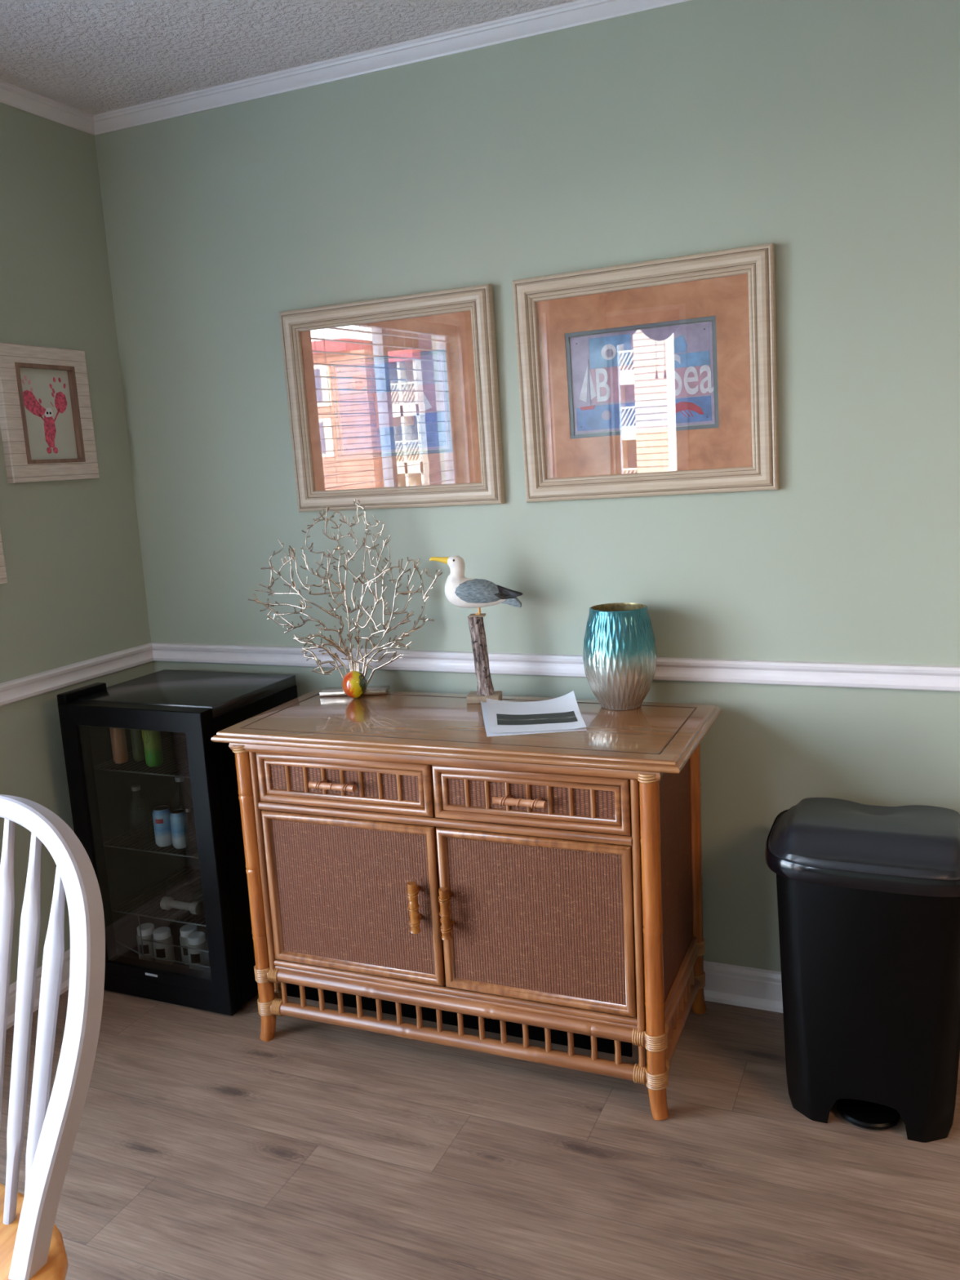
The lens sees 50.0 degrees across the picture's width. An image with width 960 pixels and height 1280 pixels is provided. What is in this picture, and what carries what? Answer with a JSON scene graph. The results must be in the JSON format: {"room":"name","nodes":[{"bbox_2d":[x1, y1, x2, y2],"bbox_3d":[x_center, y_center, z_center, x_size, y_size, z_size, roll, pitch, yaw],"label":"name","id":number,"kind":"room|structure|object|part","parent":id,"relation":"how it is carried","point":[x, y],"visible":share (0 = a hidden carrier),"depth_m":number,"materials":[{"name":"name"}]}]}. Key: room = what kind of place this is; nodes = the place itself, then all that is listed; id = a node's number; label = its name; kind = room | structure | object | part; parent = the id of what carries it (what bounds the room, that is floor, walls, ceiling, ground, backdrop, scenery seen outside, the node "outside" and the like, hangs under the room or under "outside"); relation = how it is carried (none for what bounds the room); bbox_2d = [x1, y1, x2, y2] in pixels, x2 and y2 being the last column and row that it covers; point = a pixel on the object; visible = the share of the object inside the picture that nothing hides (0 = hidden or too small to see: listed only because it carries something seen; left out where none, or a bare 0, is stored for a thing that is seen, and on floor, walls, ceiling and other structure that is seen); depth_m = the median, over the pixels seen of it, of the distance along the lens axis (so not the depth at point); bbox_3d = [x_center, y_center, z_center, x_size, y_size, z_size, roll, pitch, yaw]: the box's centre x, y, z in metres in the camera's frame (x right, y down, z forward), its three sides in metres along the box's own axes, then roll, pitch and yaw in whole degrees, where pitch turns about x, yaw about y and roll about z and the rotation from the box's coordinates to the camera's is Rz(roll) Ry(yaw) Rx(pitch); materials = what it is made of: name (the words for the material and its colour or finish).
{"room":"dining room","nodes":[
{"label":"dining room","id":0,"kind":"room"},
{"bbox_2d":[0,102,154,985],"bbox_3d":[-2.059,0.172,0.819,0.140,2.330,5.280,1,11,24],"label":"wall","id":1,"kind":"structure","parent":0,"point":[73,592],"depth_m":2.74,"materials":[{"name":"green paint"}]},
{"bbox_2d":[0,529,7,583],"bbox_3d":[-1.261,-0.285,2.418,0.026,0.344,0.304,1,11,24],"label":"picture","id":2,"kind":"object","parent":1,"relation":"attached to","point":[3,580],"visible":1,"depth_m":2.56,"materials":[{"name":"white wood"}]},
{"bbox_2d":[6,948,70,1029],"bbox_3d":[-1.128,0.902,2.797,0.019,0.098,0.970,1,11,24],"label":"baseboard","id":3,"kind":"structure","parent":1,"relation":"attached to","point":[64,984],"depth_m":2.71,"materials":[{"name":"white paint"}]},
{"bbox_2d":[0,80,95,135],"bbox_3d":[-2.039,-0.953,0.581,0.038,0.036,5.000,1,11,24],"label":"trim","id":4,"kind":"structure","parent":1,"relation":"attached to","point":[11,95],"depth_m":2.66,"materials":[{"name":"white paint"}]},
{"bbox_2d":[0,342,99,483],"bbox_3d":[-1.132,-0.592,2.698,0.026,0.344,0.296,1,11,24],"label":"picture","id":5,"kind":"object","parent":1,"relation":"attached to","point":[46,422],"visible":1,"depth_m":2.69,"materials":[{"name":"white wood"}]},
{"bbox_3d":[-1.130,-0.592,2.698,0.022,0.252,0.196,1,11,24],"label":"frame","id":6,"kind":"part","parent":5,"relation":"part of","materials":[{"name":"brown wood"}]},
{"bbox_2d":[0,642,153,706],"bbox_3d":[-1.170,0.123,2.657,0.020,0.055,0.970,1,11,24],"label":"trim","id":7,"kind":"structure","parent":1,"relation":"attached to","point":[33,685],"depth_m":2.79,"materials":[{"name":"white paint"}]},
{"bbox_2d":[0,0,577,115],"bbox_3d":[0.873,-0.960,-0.702,6.680,0.120,5.280,1,11,24],"label":"ceiling","id":8,"kind":"structure","parent":0,"point":[93,57],"depth_m":2.32,"materials":[{"name":"white paint"}]},
{"bbox_2d":[0,982,959,1279],"bbox_3d":[1.004,1.448,-0.270,6.680,0.120,5.280,1,11,24],"label":"floor","id":9,"kind":"structure","parent":0,"point":[205,1148],"depth_m":2.02,"materials":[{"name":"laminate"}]},
{"bbox_2d":[0,794,105,1279],"bbox_3d":[-0.712,0.723,1.219,0.464,0.967,0.538,1,11,24],"label":"dining chair","id":10,"kind":"object","parent":9,"relation":"on","point":[32,1246],"visible":1,"depth_m":1.28,"materials":[{"name":"white wood"}]},
{"bbox_3d":[-0.729,0.782,1.184,0.464,0.040,0.440,1,11,24],"label":"seat","id":11,"kind":"part","parent":10,"relation":"part of","materials":[{"name":"brown wood"}]},
{"bbox_2d":[57,669,297,1016],"bbox_3d":[-0.778,0.513,2.807,0.460,0.823,0.411,1,11,24],"label":"beverage fridge","id":12,"kind":"object","parent":9,"relation":"on","point":[188,708],"visible":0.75,"depth_m":2.69,"materials":[{"name":"black metal"}]},
{"bbox_2d":[109,727,128,764],"bbox_3d":[-0.962,0.264,2.737,0.038,0.126,0.038,1,11,24],"label":"drink can","id":13,"kind":"object","parent":12,"relation":"in","point":[118,741],"visible":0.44,"depth_m":2.73,"materials":[{"name":"metal"}]},
{"bbox_2d":[129,728,145,760],"bbox_3d":[-0.917,0.259,2.750,0.030,0.126,0.030,1,11,24],"label":"drink can","id":14,"kind":"object","parent":12,"relation":"in","point":[138,749],"visible":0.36,"depth_m":2.74,"materials":[{"name":"metal"}]},
{"bbox_2d":[127,784,152,839],"bbox_3d":[-0.914,0.463,2.757,0.056,0.151,0.056,1,11,24],"label":"bottle","id":15,"kind":"object","parent":12,"relation":"in","point":[136,787],"visible":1,"depth_m":2.74,"materials":[{"name":"clear glass"}]},
{"bbox_2d":[93,735,190,777],"bbox_3d":[-0.782,0.313,2.781,0.392,0.004,0.322,1,11,24],"label":"wire shelf","id":16,"kind":"object","parent":12,"relation":"attached to","point":[105,762],"depth_m":2.75,"materials":[{"name":"grey metal"}]},
{"bbox_2d":[136,923,155,961],"bbox_3d":[-0.911,0.829,2.819,0.052,0.096,0.052,1,11,24],"label":"jar","id":17,"kind":"object","parent":12,"relation":"in","point":[147,929],"visible":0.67,"depth_m":2.80,"materials":[{"name":"white paint"}]},
{"bbox_3d":[-0.849,0.554,2.642,0.456,0.791,0.042,1,11,24],"label":"door","id":18,"kind":"part","parent":12,"relation":"part of","materials":[{"name":"black glass"}]},
{"bbox_2d":[102,805,198,858],"bbox_3d":[-0.771,0.524,2.819,0.392,0.004,0.322,1,11,24],"label":"wire shelf","id":19,"kind":"object","parent":12,"relation":"attached to","point":[143,824],"depth_m":2.81,"materials":[{"name":"grey metal"}]},
{"bbox_2d":[142,729,163,767],"bbox_3d":[-0.858,0.267,2.692,0.044,0.126,0.045,1,11,24],"label":"drink can","id":20,"kind":"object","parent":12,"relation":"in","point":[151,739],"visible":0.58,"depth_m":2.68,"materials":[{"name":"metal"}]},
{"bbox_2d":[142,730,150,743],"bbox_3d":[-0.869,0.248,2.672,0.030,0.041,0.007,4,12,34],"label":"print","id":21,"kind":"object","parent":20,"relation":"attached to","point":[145,734],"depth_m":2.67},
{"bbox_2d":[111,864,205,926],"bbox_3d":[-0.761,0.707,2.851,0.392,0.004,0.322,1,11,24],"label":"wire shelf","id":22,"kind":"object","parent":12,"relation":"attached to","point":[188,876],"depth_m":2.91,"materials":[{"name":"grey metal"}]},
{"bbox_2d":[152,804,172,846],"bbox_3d":[-0.836,0.491,2.717,0.048,0.101,0.048,1,11,24],"label":"drink can","id":23,"kind":"object","parent":12,"relation":"in","point":[161,814],"visible":0.94,"depth_m":2.70,"materials":[{"name":"metal"}]},
{"bbox_2d":[115,915,210,968],"bbox_3d":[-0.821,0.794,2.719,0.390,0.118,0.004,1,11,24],"label":"wire basket","id":24,"kind":"object","parent":12,"relation":"on","point":[117,944],"depth_m":2.73,"materials":[{"name":"grey metal"}]},
{"bbox_2d":[152,926,174,964],"bbox_3d":[-0.858,0.832,2.791,0.052,0.096,0.052,1,11,24],"label":"jar","id":25,"kind":"object","parent":12,"relation":"in","point":[162,934],"visible":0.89,"depth_m":2.77,"materials":[{"name":"white paint"}]},
{"bbox_2d":[169,808,190,848],"bbox_3d":[-0.787,0.494,2.696,0.044,0.097,0.044,1,11,24],"label":"drink can","id":26,"kind":"object","parent":12,"relation":"in","point":[178,817],"visible":0.99,"depth_m":2.68,"materials":[{"name":"metal"}]},
{"bbox_2d":[160,896,203,915],"bbox_3d":[-0.795,0.708,2.743,0.124,0.034,0.034,1,11,24],"label":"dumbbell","id":27,"kind":"object","parent":12,"relation":"in","point":[166,903],"visible":1,"depth_m":2.73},
{"bbox_2d":[171,777,195,833],"bbox_3d":[-0.801,0.447,2.771,0.056,0.166,0.056,1,11,24],"label":"bottle","id":28,"kind":"object","parent":12,"relation":"in","point":[176,779],"visible":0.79,"depth_m":2.75,"materials":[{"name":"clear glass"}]},
{"bbox_3d":[-0.787,0.139,2.760,0.456,0.030,0.365,1,11,24],"label":"lid panel","id":29,"kind":"part","parent":12,"relation":"part of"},
{"bbox_2d":[179,924,197,964],"bbox_3d":[-0.788,0.826,2.797,0.052,0.096,0.052,1,11,24],"label":"jar","id":30,"kind":"object","parent":12,"relation":"in","point":[185,930],"visible":0.58,"depth_m":2.78,"materials":[{"name":"white paint"}]},
{"bbox_2d":[183,807,195,852],"bbox_3d":[-0.744,0.489,2.643,0.030,0.121,0.030,1,11,24],"label":"bottle","id":31,"kind":"object","parent":12,"relation":"in","point":[188,809],"visible":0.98,"depth_m":2.63,"materials":[{"name":"clear glass"}]},
{"bbox_2d":[186,931,209,971],"bbox_3d":[-0.754,0.833,2.750,0.052,0.096,0.052,1,11,24],"label":"jar","id":32,"kind":"object","parent":12,"relation":"in","point":[197,940],"visible":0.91,"depth_m":2.73,"materials":[{"name":"white paint"}]},
{"bbox_2d":[210,688,721,1119],"bbox_3d":[-0.013,0.564,2.444,1.087,0.778,0.490,1,11,23],"label":"sideboard","id":33,"kind":"object","parent":9,"relation":"on","point":[402,858],"visible":1,"depth_m":2.24,"materials":[{"name":"wood"}]},
{"bbox_3d":[-0.532,0.607,2.447,0.044,0.746,0.043,1,11,23],"label":"leg","id":34,"kind":"part","parent":33,"relation":"part of","materials":[{"name":"orange wood"}]},
{"bbox_3d":[-0.322,0.321,2.277,0.113,0.020,0.040,1,11,23],"label":"handle","id":35,"kind":"part","parent":33,"relation":"part of","materials":[{"name":"wood"}]},
{"bbox_3d":[-0.308,0.319,2.291,0.442,0.121,0.016,1,11,23],"label":"drawer","id":36,"kind":"part","parent":33,"relation":"part of","materials":[{"name":"wood"}]},
{"bbox_3d":[-0.305,0.317,2.297,0.386,0.065,0.005,1,11,23],"label":"woven panel","id":37,"kind":"part","parent":33,"relation":"part of","materials":[{"name":"wicker"}]},
{"bbox_2d":[248,499,443,696],"bbox_3d":[-0.348,-0.107,2.654,0.515,0.503,0.071,-2,10,4],"label":"sculpture","id":38,"kind":"object","parent":33,"relation":"on","point":[354,664],"visible":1,"depth_m":2.65,"materials":[{"name":"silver metal"}]},
{"bbox_3d":[-0.294,0.582,2.338,0.442,0.372,0.016,1,11,23],"label":"cabinet door","id":39,"kind":"part","parent":33,"relation":"part of","materials":[{"name":"wicker"}]},
{"bbox_3d":[-0.291,0.581,2.344,0.406,0.336,0.005,1,11,23],"label":"woven panel","id":40,"kind":"part","parent":33,"relation":"part of","materials":[{"name":"wicker"}]},
{"bbox_2d":[342,670,367,697],"bbox_3d":[-0.322,0.114,2.640,0.065,0.071,0.065,1,11,24],"label":"float","id":41,"kind":"object","parent":33,"relation":"on","point":[354,683],"visible":1,"depth_m":2.62,"materials":[{"name":"multicoloured plastic"}]},
{"bbox_3d":[-0.142,0.583,2.257,0.026,0.114,0.043,1,11,23],"label":"handle","id":42,"kind":"part","parent":33,"relation":"part of","materials":[{"name":"brown wood"}]},
{"bbox_3d":[-0.103,0.392,2.220,0.882,0.019,0.015,1,11,23],"label":"moulding","id":43,"kind":"part","parent":33,"relation":"part of","materials":[{"name":"wood"}]},
{"bbox_3d":[-0.072,0.588,2.229,0.026,0.114,0.043,1,11,23],"label":"handle","id":44,"kind":"part","parent":33,"relation":"part of","materials":[{"name":"brown wood"}]},
{"bbox_3d":[-0.079,0.810,2.298,0.954,0.034,0.035,1,11,23],"label":"rail","id":45,"kind":"part","parent":33,"relation":"part of","materials":[{"name":"wood"}]},
{"bbox_3d":[-0.082,0.779,2.291,0.882,0.016,0.013,1,11,23],"label":"moulding","id":46,"kind":"part","parent":33,"relation":"part of","materials":[{"name":"wood"}]},
{"bbox_3d":[-0.081,0.791,2.293,0.882,0.012,0.010,1,11,23],"label":"moulding","id":47,"kind":"part","parent":33,"relation":"part of","materials":[{"name":"wood"}]},
{"bbox_3d":[-0.075,0.894,2.313,0.954,0.034,0.035,1,11,23],"label":"rail","id":48,"kind":"part","parent":33,"relation":"part of","materials":[{"name":"wood"}]},
{"bbox_2d":[429,555,522,703],"bbox_3d":[-0.003,-0.027,2.509,0.224,0.360,0.071,-1,10,12],"label":"figurine","id":49,"kind":"object","parent":33,"relation":"on","point":[460,591],"visible":1,"depth_m":2.48,"materials":[{"name":"grey wood"}]},
{"bbox_3d":[0.003,0.037,2.521,0.056,0.196,0.044,-1,10,10],"label":"driftwood post","id":50,"kind":"part","parent":49,"relation":"part of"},
{"bbox_3d":[0.084,0.330,2.108,0.114,0.020,0.040,1,11,23],"label":"handle","id":51,"kind":"part","parent":33,"relation":"part of","materials":[{"name":"wood"}]},
{"bbox_3d":[0.102,0.326,2.128,0.374,0.065,0.005,1,11,23],"label":"woven panel","id":52,"kind":"part","parent":33,"relation":"part of","materials":[{"name":"wicker"}]},
{"bbox_3d":[0.099,0.327,2.121,0.430,0.121,0.016,1,11,23],"label":"drawer","id":53,"kind":"part","parent":33,"relation":"part of","materials":[{"name":"wood"}]},
{"bbox_2d":[480,701,586,737],"bbox_3d":[0.116,0.171,2.352,0.216,0.012,0.279,-3,10,-2],"label":"paper sheet","id":54,"kind":"object","parent":33,"relation":"on","point":[483,704],"visible":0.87,"depth_m":2.23,"materials":[{"name":"white paper"}]},
{"bbox_2d":[486,690,586,733],"bbox_3d":[0.122,0.163,2.357,0.212,0.022,0.272,-3,10,0],"label":"printed paper","id":55,"kind":"object","parent":54,"relation":"on","point":[562,713],"visible":1,"depth_m":2.35,"materials":[{"name":"white paper"}]},
{"bbox_2d":[496,711,577,724],"bbox_3d":[0.127,0.176,2.325,0.178,0.006,0.090,-3,10,0],"label":"print","id":56,"kind":"object","parent":55,"relation":"on","point":[553,717],"depth_m":2.33},
{"bbox_3d":[0.113,0.591,2.168,0.430,0.372,0.016,1,11,23],"label":"cabinet door","id":57,"kind":"part","parent":33,"relation":"part of","materials":[{"name":"wicker"}]},
{"bbox_3d":[0.116,0.589,2.174,0.394,0.336,0.005,1,11,23],"label":"woven panel","id":58,"kind":"part","parent":33,"relation":"part of","materials":[{"name":"brown wicker"}]},
{"bbox_2d":[582,602,657,711],"bbox_3d":[0.325,0.039,2.395,0.171,0.235,0.171,-12,13,-40],"label":"vase","id":59,"kind":"object","parent":33,"relation":"on","point":[620,655],"visible":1,"depth_m":2.33,"materials":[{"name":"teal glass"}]},
{"bbox_3d":[0.352,0.626,2.078,0.045,0.746,0.044,1,11,23],"label":"leg","id":60,"kind":"part","parent":33,"relation":"part of","materials":[{"name":"orange wood"}]},
{"bbox_3d":[0.422,0.499,2.256,0.008,0.540,0.390,1,11,23],"label":"panel","id":61,"kind":"part","parent":33,"relation":"part of","materials":[{"name":"wicker"}]},
{"bbox_3d":[0.442,0.756,2.300,0.018,0.018,0.384,1,11,23],"label":"moulding","id":62,"kind":"part","parent":33,"relation":"part of","materials":[{"name":"wood"}]},
{"bbox_3d":[0.441,0.780,2.305,0.032,0.031,0.420,1,11,23],"label":"rail","id":63,"kind":"part","parent":33,"relation":"part of","materials":[{"name":"wood"}]},
{"bbox_3d":[0.446,0.865,2.320,0.032,0.031,0.420,1,11,23],"label":"rail","id":64,"kind":"part","parent":33,"relation":"part of","materials":[{"name":"wood"}]},
{"bbox_3d":[0.513,0.548,2.461,0.045,0.746,0.044,1,11,23],"label":"leg","id":65,"kind":"part","parent":33,"relation":"part of","materials":[{"name":"orange wood"}]},
{"bbox_2d":[764,797,959,1142],"bbox_3d":[0.812,0.653,2.127,0.416,0.617,0.351,1,11,24],"label":"trash can","id":66,"kind":"object","parent":9,"relation":"on","point":[868,895],"visible":1,"depth_m":1.99,"materials":[{"name":"black plastic"}]},
{"bbox_3d":[0.798,0.394,2.081,0.412,0.089,0.348,1,11,24],"label":"lid","id":67,"kind":"part","parent":66,"relation":"part of","materials":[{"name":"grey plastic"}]},
{"bbox_2d":[94,0,959,972],"bbox_3d":[2.021,-0.225,1.798,6.540,2.330,0.140,1,11,24],"label":"wall","id":68,"kind":"structure","parent":0,"point":[826,133],"depth_m":2.40,"materials":[{"name":"green paint"}]},
{"bbox_2d":[93,0,690,135],"bbox_3d":[1.860,-1.337,1.544,6.400,0.036,0.038,1,11,24],"label":"trim","id":69,"kind":"structure","parent":68,"relation":"attached to","point":[580,12],"depth_m":2.45,"materials":[{"name":"white paint"}]},
{"bbox_2d":[279,284,505,511],"bbox_3d":[-0.233,-0.597,2.619,0.597,0.521,0.030,1,12,24],"label":"framed picture","id":70,"kind":"object","parent":68,"relation":"attached to","point":[450,399],"visible":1,"depth_m":2.61,"materials":[{"name":"wood glass"},{"name":"whitewashed beige wood"}]},
{"bbox_2d":[334,353,449,455],"bbox_3d":[-0.227,-0.597,2.630,0.315,0.233,0.005,1,11,24],"label":"print","id":71,"kind":"object","parent":70,"relation":"attached to","point":[397,405],"depth_m":2.62},
{"bbox_2d":[150,642,959,692],"bbox_3d":[1.942,0.106,1.811,6.400,0.055,0.020,1,11,24],"label":"trim","id":72,"kind":"structure","parent":68,"relation":"attached to","point":[809,673],"depth_m":2.54,"materials":[{"name":"white paint"}]},
{"bbox_2d":[512,243,778,502],"bbox_3d":[0.369,-0.591,2.355,0.597,0.521,0.030,0,11,24],"label":"framed picture","id":73,"kind":"object","parent":68,"relation":"attached to","point":[662,377],"visible":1,"depth_m":2.35,"materials":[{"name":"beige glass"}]},
{"bbox_2d":[569,320,715,434],"bbox_3d":[0.370,-0.599,2.367,0.334,0.228,0.005,1,11,24],"label":"print","id":74,"kind":"object","parent":73,"relation":"attached to","point":[662,377],"depth_m":2.36},
{"bbox_2d":[703,960,782,1013],"bbox_3d":[1.985,0.885,1.952,6.400,0.098,0.019,1,11,24],"label":"baseboard","id":75,"kind":"structure","parent":68,"relation":"attached to","point":[726,984],"depth_m":2.53,"materials":[{"name":"white paint"}]}
]}

